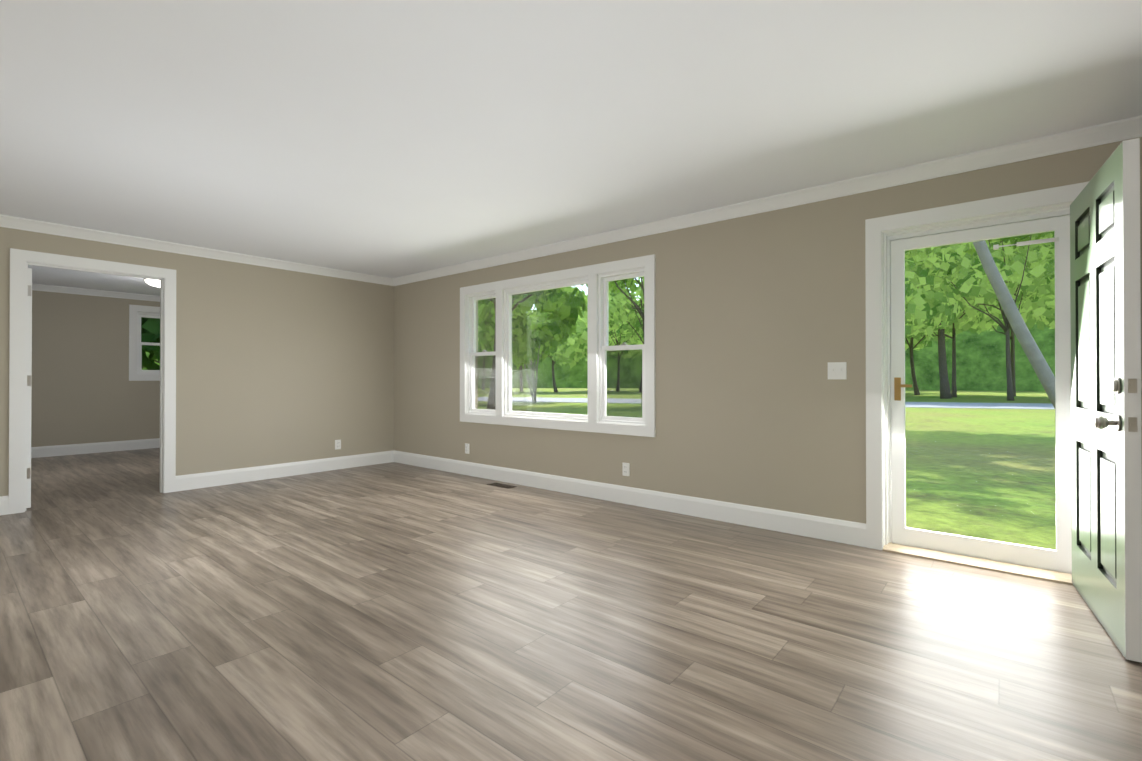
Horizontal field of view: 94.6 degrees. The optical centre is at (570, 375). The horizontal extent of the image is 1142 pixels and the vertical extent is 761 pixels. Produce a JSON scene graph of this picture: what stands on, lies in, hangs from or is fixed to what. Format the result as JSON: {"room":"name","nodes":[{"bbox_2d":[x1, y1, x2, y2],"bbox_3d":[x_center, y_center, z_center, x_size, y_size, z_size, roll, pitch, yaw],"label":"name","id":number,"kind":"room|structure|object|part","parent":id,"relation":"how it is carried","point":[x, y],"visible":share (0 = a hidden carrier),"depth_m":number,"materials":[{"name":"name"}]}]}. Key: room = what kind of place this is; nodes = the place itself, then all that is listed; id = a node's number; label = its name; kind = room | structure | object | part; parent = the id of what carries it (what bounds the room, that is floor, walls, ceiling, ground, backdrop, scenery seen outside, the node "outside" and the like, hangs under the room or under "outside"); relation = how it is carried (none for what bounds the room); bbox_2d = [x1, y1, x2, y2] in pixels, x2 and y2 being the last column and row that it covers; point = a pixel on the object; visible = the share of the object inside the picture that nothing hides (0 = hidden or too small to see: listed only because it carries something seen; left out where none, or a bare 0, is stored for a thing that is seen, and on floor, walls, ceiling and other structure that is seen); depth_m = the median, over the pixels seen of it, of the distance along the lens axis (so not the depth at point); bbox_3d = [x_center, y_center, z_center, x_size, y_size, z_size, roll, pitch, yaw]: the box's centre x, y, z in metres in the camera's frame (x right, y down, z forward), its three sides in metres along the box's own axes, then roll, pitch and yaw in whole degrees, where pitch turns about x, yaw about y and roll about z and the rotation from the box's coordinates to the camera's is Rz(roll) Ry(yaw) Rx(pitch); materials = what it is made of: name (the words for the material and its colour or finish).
{"room":"empty living room","nodes":[
{"label":"empty living room","id":0,"kind":"room"},
{"bbox_2d":[31,438,159,457],"bbox_3d":[-6.996,1.065,7.828,0.016,0.150,4.600,0,0,40],"label":"baseboard","id":1,"kind":"structure","parent":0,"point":[86,448],"depth_m":7.77,"materials":[{"name":"white wood"}]},
{"bbox_2d":[0,227,391,495],"bbox_3d":[-3.851,-0.076,5.231,0.120,2.405,4.590,0,0,40],"label":"wall","id":2,"kind":"structure","parent":0,"point":[274,365],"depth_m":6.08,"materials":[{"name":"paint"}]},
{"bbox_2d":[0,496,8,514],"bbox_3d":[-4.895,1.044,3.853,0.016,0.150,1.085,0,0,40],"label":"baseboard","id":3,"kind":"structure","parent":2,"relation":"attached to","point":[4,500],"depth_m":4.24,"materials":[{"name":"white wood"}]},
{"bbox_2d":[26,268,31,507],"bbox_3d":[-4.909,0.104,4.717,0.938,2.022,0.044,0,0,40],"label":"door","id":4,"kind":"structure","parent":2,"relation":"in","point":[29,359],"depth_m":4.45,"materials":[{"name":"white wood"}]},
{"bbox_3d":[-4.564,0.052,4.429,0.040,1.630,0.040,0,0,40],"label":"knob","id":5,"kind":"part","parent":4,"relation":"part of","materials":[{"name":"wood"}]},
{"bbox_2d":[9,248,175,513],"bbox_3d":[-4.252,0.046,4.745,0.156,2.155,1.110,0,0,40],"label":"door frame","id":6,"kind":"structure","parent":2,"relation":"attached to","point":[20,260],"depth_m":4.46,"materials":[{"name":"white wood"}]},
{"bbox_2d":[0,214,391,285],"bbox_3d":[-3.777,-1.237,5.177,0.072,0.085,4.410,0,0,40],"label":"crown molding","id":7,"kind":"structure","parent":2,"relation":"attached to","point":[6,221],"depth_m":5.09,"materials":[{"name":"white wood"}]},
{"bbox_2d":[176,451,391,491],"bbox_3d":[-3.103,1.055,6.025,0.016,0.150,2.345,0,0,40],"label":"baseboard","id":8,"kind":"structure","parent":2,"relation":"attached to","point":[224,477],"depth_m":5.83,"materials":[{"name":"white wood"}]},
{"bbox_2d":[335,440,340,449],"bbox_3d":[-2.817,0.832,6.377,0.011,0.114,0.070,0,0,40],"label":"electrical outlet","id":9,"kind":"object","parent":2,"relation":"attached to","point":[337,444],"visible":1,"depth_m":6.37,"materials":[{"name":"white plastic"}]},
{"bbox_2d":[0,448,1141,760],"bbox_3d":[-2.548,1.180,4.156,11.910,0.120,4.960,0,0,40],"label":"floor","id":10,"kind":"structure","parent":0,"point":[392,612],"depth_m":2.24,"materials":[{"name":"wood"}]},
{"bbox_2d":[487,483,516,488],"bbox_3d":[-0.711,1.123,5.401,0.320,0.008,0.120,0,0,40],"label":"floor vent","id":11,"kind":"object","parent":10,"relation":"in","point":[501,485],"visible":0.98,"depth_m":5.38,"materials":[{"name":"brown metal"}]},
{"bbox_2d":[0,0,1141,295],"bbox_3d":[-2.548,-1.360,4.170,11.910,0.150,4.960,0,0,40],"label":"ceiling","id":12,"kind":"structure","parent":0,"point":[390,138],"depth_m":2.54,"materials":[{"name":"paint"}]},
{"bbox_2d":[144,278,159,286],"bbox_3d":[-5.346,-1.213,6.867,0.350,0.115,0.350,0,0,40],"label":"ceiling light","id":13,"kind":"object","parent":12,"relation":"attached to","point":[153,282],"visible":0.4,"depth_m":6.74,"materials":[{"name":"white glass"}]},
{"bbox_2d":[392,137,1141,523],"bbox_3d":[-1.027,-0.072,6.006,11.910,2.405,0.180,0,0,40],"label":"wall","id":14,"kind":"structure","parent":0,"point":[760,321],"depth_m":3.99,"materials":[{"name":"paint"}]},
{"bbox_2d":[32,283,159,301],"bbox_3d":[-6.974,-1.223,7.822,0.072,0.085,4.600,0,0,40],"label":"crown molding","id":15,"kind":"structure","parent":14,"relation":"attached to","point":[37,287],"depth_m":7.76,"materials":[{"name":"white wood"}]},
{"bbox_2d":[129,304,159,380],"bbox_3d":[-6.527,-0.506,8.525,0.173,1.172,0.992,0,0,40],"label":"window","id":16,"kind":"structure","parent":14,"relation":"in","point":[133,311],"depth_m":8.22,"materials":[{"name":"white wood"}]},
{"bbox_3d":[-6.557,-0.506,8.550,0.095,0.976,0.796,0,0,40],"label":"side window sash","id":17,"kind":"part","parent":16,"relation":"part of","materials":[{"name":"white wood"}]},
{"bbox_2d":[465,443,468,453],"bbox_3d":[-1.184,0.830,6.007,0.070,0.114,0.011,0,0,40],"label":"electrical outlet","id":18,"kind":"object","parent":14,"relation":"attached to","point":[466,448],"visible":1,"depth_m":6.01,"materials":[{"name":"white plastic"}]},
{"bbox_2d":[460,254,655,436],"bbox_3d":[-0.249,-0.248,5.308,2.572,1.542,0.128,0,0,40],"label":"living room window","id":19,"kind":"structure","parent":14,"relation":"in","point":[592,273],"depth_m":5.16,"materials":[{"name":"white wood"}]},
{"bbox_3d":[-0.239,-0.248,5.320,2.376,1.346,0.095,0,0,40],"label":"living room window sash","id":20,"kind":"part","parent":19,"relation":"part of","materials":[{"name":"white wood"}]},
{"bbox_2d":[475,349,641,417],"bbox_3d":[-0.211,0.078,5.351,2.326,0.653,0.002,0,0,40],"label":"screen","id":21,"kind":"object","parent":19,"relation":"attached to","point":[625,395],"depth_m":4.82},
{"bbox_3d":[-0.237,-0.248,5.322,2.280,1.254,0.040,0,0,40],"label":"glass","id":22,"kind":"part","parent":19,"relation":"part of","materials":[{"name":"clear glass"}]},
{"bbox_2d":[622,463,629,475],"bbox_3d":[0.482,0.823,4.632,0.070,0.114,0.011,0,0,40],"label":"electrical outlet","id":23,"kind":"object","parent":14,"relation":"attached to","point":[625,469],"visible":1,"depth_m":4.63,"materials":[{"name":"white plastic"}]},
{"bbox_2d":[392,450,865,546],"bbox_3d":[-0.206,1.051,5.195,5.540,0.150,0.016,0,0,40],"label":"baseboard","id":24,"kind":"structure","parent":14,"relation":"attached to","point":[836,530],"depth_m":4.35,"materials":[{"name":"white wood"}]},
{"bbox_2d":[392,115,1141,285],"bbox_3d":[0.493,-1.240,4.594,7.400,0.085,0.072,0,0,40],"label":"crown molding","id":25,"kind":"structure","parent":14,"relation":"attached to","point":[1102,134],"depth_m":3.49,"materials":[{"name":"white wood"}]},
{"bbox_2d":[828,362,846,378],"bbox_3d":[1.790,-0.033,3.551,0.116,0.116,0.019,0,0,40],"label":"light switch","id":26,"kind":"object","parent":14,"relation":"attached to","point":[837,370],"visible":1,"depth_m":3.55,"materials":[{"name":"white plastic"}]},
{"bbox_2d":[865,182,1088,549],"bbox_3d":[2.412,0.047,3.155,1.115,2.135,0.198,0,0,40],"label":"door frame","id":27,"kind":"structure","parent":14,"relation":"attached to","point":[883,228],"depth_m":3.39,"materials":[{"name":"white wood"}]},
{"bbox_2d":[883,542,1073,585],"bbox_3d":[2.415,1.104,3.152,0.925,0.022,0.230,0,0,40],"label":"sill","id":28,"kind":"structure","parent":14,"relation":"attached to","point":[1016,569],"depth_m":3.08,"materials":[{"name":"beige wood"}]},
{"bbox_2d":[887,209,1071,573],"bbox_3d":[2.442,0.089,3.190,0.925,2.028,0.090,0,0,40],"label":"storm door","id":29,"kind":"structure","parent":14,"relation":"in","point":[1059,558],"depth_m":3.15,"materials":[{"name":"white plastic"}]},
{"bbox_3d":[2.145,0.086,3.404,0.103,0.150,0.043,0,0,40],"label":"handle","id":30,"kind":"part","parent":29,"relation":"part of","materials":[{"name":"gold metal"}]},
{"bbox_2d":[1070,142,1141,658],"bbox_3d":[2.457,0.094,2.402,0.199,2.017,0.932,0,0,40],"label":"entry door","id":31,"kind":"structure","parent":14,"relation":"in","point":[1097,398],"depth_m":2.36,"materials":[{"name":"paint"}]},
{"label":"outside","id":32,"kind":"structure","parent":0,"visible":0},
{"bbox_2d":[142,320,1054,390],"bbox_3d":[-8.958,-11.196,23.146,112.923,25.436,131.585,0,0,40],"label":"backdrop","id":33,"kind":"structure","parent":32,"point":[1025,377],"depth_m":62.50,"materials":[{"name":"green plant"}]},
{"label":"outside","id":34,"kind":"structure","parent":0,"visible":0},
{"bbox_2d":[478,397,1054,408],"bbox_3d":[9.201,1.555,31.152,300.000,0.020,6.401,0,0,17],"label":"road","id":35,"kind":"structure","parent":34,"point":[962,405],"depth_m":28.02,"materials":[{"name":"grey asphalt"}]},
{"bbox_2d":[478,388,1055,549],"bbox_3d":[26.624,1.858,57.756,260.000,0.300,204.780,0,0,40],"label":"lawn","id":36,"kind":"structure","parent":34,"point":[1000,433],"depth_m":8.89,"materials":[{"name":"green plant"}]},
{"bbox_2d":[141,317,159,369],"bbox_3d":[-9.592,-1.136,13.048,5.938,5.274,5.232,0,0,40],"label":"bush","id":37,"kind":"object","parent":36,"relation":"on","point":[153,325],"depth_m":11.59,"materials":[{"name":"green plant"}]},
{"bbox_2d":[478,338,484,389],"bbox_3d":[-10.971,-6.971,66.079,10.598,17.477,10.587,0,0,40],"label":"tree","id":38,"kind":"object","parent":36,"relation":"on","point":[483,368],"depth_m":65.03,"materials":[{"name":"green plant"}]},
{"bbox_2d":[478,294,534,391],"bbox_3d":[-5.699,-5.799,56.347,9.261,15.098,11.612,0,0,40],"label":"tree","id":39,"kind":"object","parent":36,"relation":"on","point":[521,381],"depth_m":56.18,"materials":[{"name":"green plant"}]},
{"bbox_2d":[478,286,587,402],"bbox_3d":[-2.319,-1.929,30.163,5.627,7.023,7.507,0,0,40],"label":"tree","id":40,"kind":"object","parent":36,"relation":"on","point":[569,323],"depth_m":30.06,"materials":[{"name":"green plant"}]},
{"bbox_2d":[478,284,587,409],"bbox_3d":[-2.772,-3.967,21.914,11.256,11.020,9.706,0,0,40],"label":"tree","id":41,"kind":"object","parent":36,"relation":"on","point":[557,296],"depth_m":22.48,"materials":[{"name":"green plant"}]},
{"bbox_2d":[526,305,587,392],"bbox_3d":[-1.853,-3.667,52.498,11.702,10.774,10.316,0,0,40],"label":"tree","id":42,"kind":"object","parent":36,"relation":"on","point":[576,351],"depth_m":49.13,"materials":[{"name":"green plant"}]},
{"bbox_2d":[582,287,643,391],"bbox_3d":[5.194,-4.055,57.117,10.298,11.604,12.678,0,0,40],"label":"tree","id":43,"kind":"object","parent":36,"relation":"on","point":[619,328],"depth_m":56.10,"materials":[{"name":"green plant"}]},
{"bbox_2d":[587,277,643,391],"bbox_3d":[6.746,-7.524,54.827,11.185,18.491,7.585,0,0,40],"label":"tree","id":44,"kind":"object","parent":36,"relation":"on","point":[619,295],"depth_m":53.36,"materials":[{"name":"green plant"}]},
{"bbox_2d":[609,277,643,405],"bbox_3d":[4.802,-4.439,25.410,11.063,11.983,11.240,0,0,40],"label":"tree","id":45,"kind":"object","parent":36,"relation":"on","point":[623,286],"depth_m":27.97,"materials":[{"name":"green plant"}]},
{"bbox_2d":[905,333,931,350],"bbox_3d":[32.489,-4.633,53.788,11.995,12.690,11.193,0,0,40],"label":"tree","id":46,"kind":"object","parent":36,"relation":"on","point":[921,345],"depth_m":50.81,"materials":[{"name":"green plant"}]},
{"bbox_2d":[905,247,959,335],"bbox_3d":[22.354,-7.221,37.600,12.698,17.694,13.727,0,0,40],"label":"tree","id":47,"kind":"object","parent":36,"relation":"on","point":[938,305],"depth_m":33.75,"materials":[{"name":"green plant"}]},
{"bbox_2d":[905,324,961,394],"bbox_3d":[29.928,-5.466,44.763,10.488,14.281,10.805,0,0,40],"label":"tree","id":48,"kind":"object","parent":36,"relation":"on","point":[935,338],"depth_m":44.54,"materials":[{"name":"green plant"}]},
{"bbox_2d":[905,260,1028,396],"bbox_3d":[27.851,-7.013,39.053,11.918,17.300,11.633,0,0,40],"label":"tree","id":49,"kind":"object","parent":36,"relation":"on","point":[976,317],"depth_m":38.91,"materials":[{"name":"green plant"}]},
{"bbox_2d":[905,234,1054,400],"bbox_3d":[27.799,-6.625,34.406,11.940,16.468,11.916,0,0,40],"label":"tree","id":50,"kind":"object","parent":36,"relation":"on","point":[965,270],"depth_m":32.93,"materials":[{"name":"green plant"}]},
{"bbox_2d":[933,232,1051,398],"bbox_3d":[26.089,-6.326,36.472,12.005,15.910,11.352,0,0,40],"label":"trees","id":51,"kind":"object","parent":36,"relation":"on","point":[944,382],"depth_m":36.60,"materials":[{"name":"green plant"}]},
{"bbox_2d":[965,294,1046,395],"bbox_3d":[34.873,-6.316,42.025,11.294,15.897,11.336,0,0,40],"label":"tree","id":52,"kind":"object","parent":36,"relation":"on","point":[991,327],"depth_m":41.72,"materials":[{"name":"green plant"}]},
{"bbox_2d":[973,240,1054,407],"bbox_3d":[9.903,-5.993,13.026,13.784,15.064,12.686,0,0,40],"label":"leaning tree","id":53,"kind":"object","parent":36,"relation":"on","point":[1010,309],"depth_m":9.90,"materials":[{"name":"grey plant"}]},
{"bbox_2d":[986,231,1054,330],"bbox_3d":[32.784,-6.913,34.611,11.078,17.067,11.320,0,0,40],"label":"tree","id":54,"kind":"object","parent":36,"relation":"on","point":[1044,314],"depth_m":33.20,"materials":[{"name":"green plant"}]},
{"bbox_2d":[1017,232,1054,308],"bbox_3d":[32.670,-7.148,29.225,12.350,17.450,11.948,0,0,40],"label":"tree","id":55,"kind":"object","parent":36,"relation":"on","point":[1043,255],"depth_m":32.07,"materials":[{"name":"green plant"}]}
]}

